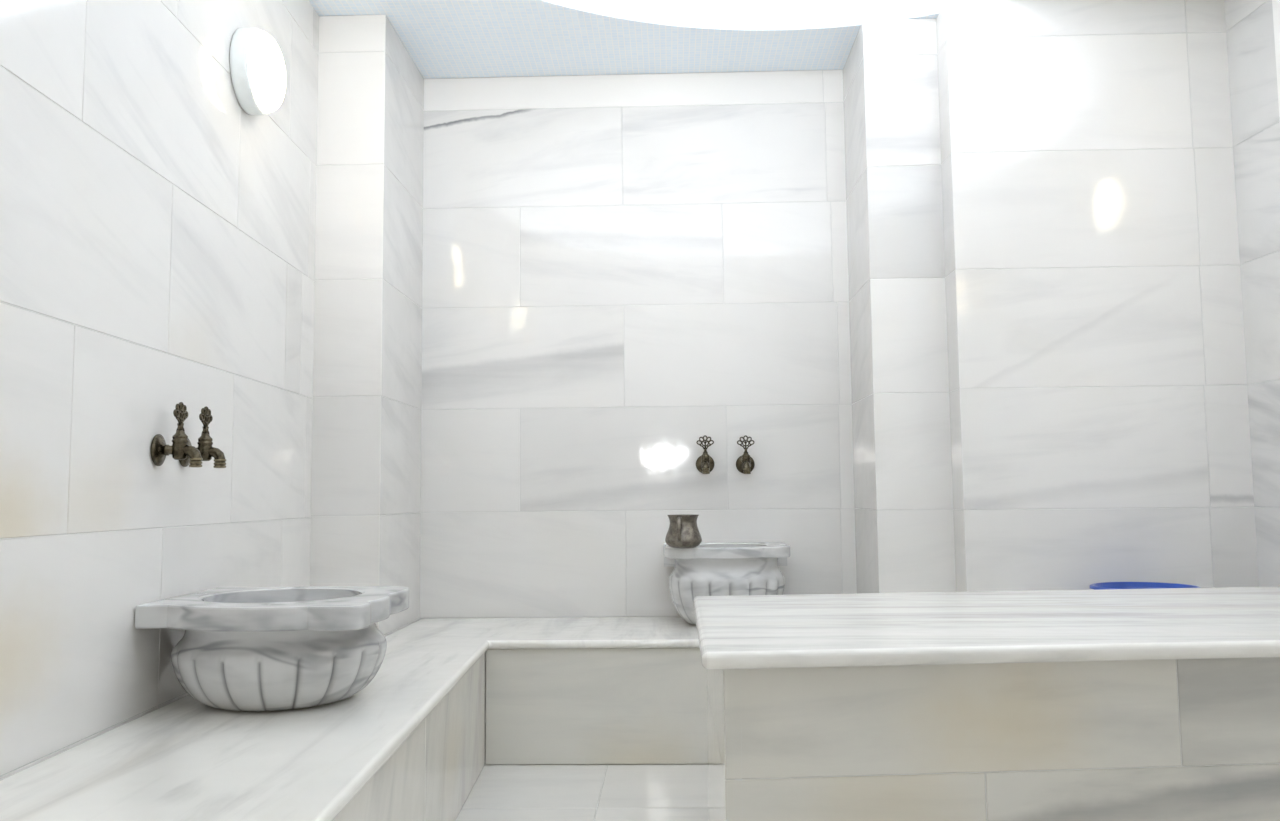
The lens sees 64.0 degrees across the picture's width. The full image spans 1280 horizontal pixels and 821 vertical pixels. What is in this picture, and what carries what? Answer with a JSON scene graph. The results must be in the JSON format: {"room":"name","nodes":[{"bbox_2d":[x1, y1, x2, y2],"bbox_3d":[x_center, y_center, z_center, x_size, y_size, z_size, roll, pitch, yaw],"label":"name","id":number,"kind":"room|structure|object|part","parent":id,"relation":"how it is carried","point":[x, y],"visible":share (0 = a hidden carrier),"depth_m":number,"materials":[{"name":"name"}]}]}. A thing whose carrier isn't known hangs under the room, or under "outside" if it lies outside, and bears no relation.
{"room":"spa","nodes":[
{"label":"spa","id":0,"kind":"room"},
{"bbox_2d":[0,0,318,779],"bbox_3d":[-1.098,-0.312,1.093,0.050,2.529,4.765,0,-5,-1],"label":"wall","id":1,"kind":"structure","parent":0,"point":[157,233],"depth_m":2.21,"materials":[{"name":"stone"}]},
{"bbox_2d":[151,402,202,466],"bbox_3d":[-1.036,0.054,2.308,0.100,0.148,0.072,0,-5,-1],"label":"tap","id":2,"kind":"object","parent":1,"relation":"attached to","point":[179,450],"visible":1,"depth_m":2.29,"materials":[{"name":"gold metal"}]},
{"bbox_3d":[-1.036,0.013,2.312,0.019,0.065,0.067,0,-5,-1],"label":"handle","id":3,"kind":"part","parent":2,"relation":"part of","materials":[{"name":"brown metal"}]},
{"bbox_3d":[-1.011,0.101,2.305,0.048,0.048,0.024,0,-5,-1],"label":"spout","id":4,"kind":"part","parent":2,"relation":"part of","materials":[{"name":"brown metal"}]},
{"bbox_2d":[179,406,225,467],"bbox_3d":[-1.038,0.064,2.446,0.100,0.148,0.072,0,-5,-1],"label":"tap","id":5,"kind":"object","parent":1,"relation":"attached to","point":[205,443],"visible":0.86,"depth_m":2.43,"materials":[{"name":"gold metal"}]},
{"bbox_3d":[-1.038,0.022,2.450,0.019,0.065,0.067,0,-5,-1],"label":"handle","id":6,"kind":"part","parent":5,"relation":"part of","materials":[{"name":"brown metal"}]},
{"bbox_3d":[-1.013,0.110,2.443,0.048,0.048,0.024,0,-5,-1],"label":"spout","id":7,"kind":"part","parent":5,"relation":"part of","materials":[{"name":"brown metal"}]},
{"bbox_2d":[230,28,285,114],"bbox_3d":[-1.052,-0.945,2.859,0.100,0.232,0.232,0,-5,-1],"label":"wall lamp","id":8,"kind":"object","parent":1,"relation":"attached to","point":[257,67],"visible":1,"depth_m":2.78,"materials":[{"name":"white glass"}]},
{"bbox_2d":[248,31,285,111],"bbox_3d":[-1.030,-0.945,2.859,0.056,0.217,0.217,0,-5,-1],"label":"diffuser","id":9,"kind":"object","parent":8,"relation":"attached to","point":[266,67],"depth_m":2.80,"materials":[{"name":"white glass"}]},
{"bbox_2d":[310,15,423,636],"bbox_3d":[-0.982,-0.092,3.737,0.239,2.529,0.559,-1,-5,2],"label":"wall pier","id":10,"kind":"object","parent":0,"point":[365,517],"visible":0.8,"depth_m":3.52,"materials":[{"name":"stone"}]},
{"bbox_2d":[455,722,708,820],"bbox_3d":[0.546,0.972,1.151,3.599,0.050,5.511,-1,-5,2],"label":"floor","id":11,"kind":"structure","parent":0,"point":[510,792],"depth_m":2.95,"materials":[{"name":"stone"}]},
{"bbox_2d":[0,617,707,820],"bbox_3d":[0.391,0.758,1.248,3.093,0.391,5.276,-1,-5,2],"label":"bench","id":12,"kind":"object","parent":11,"relation":"on","point":[409,745],"visible":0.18,"depth_m":2.43,"materials":[{"name":"stone"}]},
{"bbox_2d":[135,586,408,710],"bbox_3d":[-0.822,0.546,2.361,0.509,0.237,0.512,-1,-5,0],"label":"basin","id":13,"kind":"object","parent":12,"relation":"on","point":[240,648],"visible":1,"depth_m":2.19,"materials":[{"name":"stone"}]},
{"bbox_3d":[-0.481,0.757,0.965,0.030,0.363,4.662,0,-5,-1],"label":"riser panel","id":14,"kind":"part","parent":12,"relation":"part of","materials":[{"name":"stone"}]},
{"bbox_3d":[0.214,0.943,3.282,1.419,0.363,0.030,-1,-5,2],"label":"riser panel","id":15,"kind":"part","parent":12,"relation":"part of","materials":[{"name":"stone"}]},
{"bbox_2d":[663,542,789,624],"bbox_3d":[0.313,0.626,3.696,0.453,0.278,0.424,-1,-5,2],"label":"basin","id":16,"kind":"object","parent":12,"relation":"on","point":[731,568],"visible":0.77,"depth_m":3.54,"materials":[{"name":"stone"}]},
{"bbox_2d":[665,514,701,547],"bbox_3d":[0.151,0.420,3.575,0.129,0.112,0.129,3,-6,-38],"label":"cup","id":17,"kind":"object","parent":16,"relation":"on","point":[683,531],"visible":1,"depth_m":3.53,"materials":[{"name":"brown metal"}]},
{"bbox_3d":[0.134,0.406,3.515,0.015,0.083,0.027,-2,-5,16],"label":"handle","id":18,"kind":"part","parent":17,"relation":"part of","materials":[{"name":"grey metal"}]},
{"bbox_2d":[1089,582,1200,589],"bbox_3d":[1.554,0.623,3.145,0.312,0.168,0.312,-1,-5,2],"label":"plastic tub","id":19,"kind":"object","parent":12,"relation":"on","point":[1104,585],"visible":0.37,"depth_m":3.27,"materials":[{"name":"blue plastic"}]},
{"bbox_2d":[693,586,1279,820],"bbox_3d":[1.049,0.748,2.326,1.950,0.578,1.011,0,-5,-4],"label":"platform","id":20,"kind":"object","parent":11,"relation":"on","point":[1159,704],"visible":1,"depth_m":1.85,"materials":[{"name":"stone"}]},
{"bbox_3d":[0.180,0.767,2.265,0.030,0.546,0.949,-1,-5,2],"label":"panel","id":21,"kind":"part","parent":20,"relation":"part of","materials":[{"name":"stone"}]},
{"bbox_3d":[1.070,0.726,1.872,1.845,0.546,0.030,0,-5,-4],"label":"panel","id":22,"kind":"part","parent":20,"relation":"part of","materials":[{"name":"stone"}]},
{"bbox_2d":[420,70,856,721],"bbox_3d":[-0.018,-0.080,4.006,1.682,2.529,0.050,-1,-5,2],"label":"wall","id":23,"kind":"structure","parent":0,"point":[620,273],"depth_m":4.00,"materials":[{"name":"stone"}]},
{"bbox_2d":[696,435,713,473],"bbox_3d":[0.249,0.168,3.901,0.072,0.148,0.100,-1,-5,2],"label":"tap","id":24,"kind":"object","parent":23,"relation":"attached to","point":[704,463],"visible":1,"depth_m":3.90,"materials":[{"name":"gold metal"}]},
{"bbox_3d":[0.249,0.127,3.905,0.067,0.065,0.019,-1,-5,2],"label":"handle","id":25,"kind":"part","parent":24,"relation":"part of","materials":[{"name":"brown metal"}]},
{"bbox_3d":[0.249,0.213,3.873,0.024,0.048,0.048,-1,-5,2],"label":"spout","id":26,"kind":"part","parent":24,"relation":"part of","materials":[{"name":"brown metal"}]},
{"bbox_2d":[736,435,754,473],"bbox_3d":[0.403,0.168,3.897,0.072,0.148,0.100,-1,-5,2],"label":"tap","id":27,"kind":"object","parent":23,"relation":"attached to","point":[745,464],"visible":1,"depth_m":3.90,"materials":[{"name":"gold metal"}]},
{"bbox_3d":[0.403,0.127,3.900,0.067,0.065,0.019,-1,-5,2],"label":"handle","id":28,"kind":"part","parent":27,"relation":"part of","materials":[{"name":"brown metal"}]},
{"bbox_3d":[0.403,0.213,3.869,0.024,0.048,0.048,-1,-5,2],"label":"spout","id":29,"kind":"part","parent":27,"relation":"part of","materials":[{"name":"brown metal"}]},
{"bbox_2d":[309,0,971,78],"bbox_3d":[0.518,-2.083,1.462,3.900,1.030,5.500,-1,-5,2],"label":"ceiling","id":30,"kind":"structure","parent":0,"point":[444,39],"depth_m":3.80,"materials":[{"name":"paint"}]},
{"bbox_2d":[843,19,955,593],"bbox_3d":[0.942,-0.111,3.744,0.264,2.529,0.431,-1,-5,2],"label":"wall","id":31,"kind":"structure","parent":0,"point":[902,464],"depth_m":3.57,"materials":[{"name":"stone"}]},
{"bbox_2d":[936,0,1258,591],"bbox_3d":[1.531,-0.141,3.450,0.944,2.529,0.133,-1,-5,2],"label":"wall","id":32,"kind":"structure","parent":0,"point":[1100,429],"depth_m":3.41,"materials":[{"name":"stone"}]},
{"bbox_2d":[1224,0,1279,586],"bbox_3d":[2.076,-0.350,1.000,0.070,2.529,4.770,0,-5,-2],"label":"wall","id":33,"kind":"structure","parent":0,"point":[1252,26],"depth_m":3.29,"materials":[{"name":"stone"}]}
]}

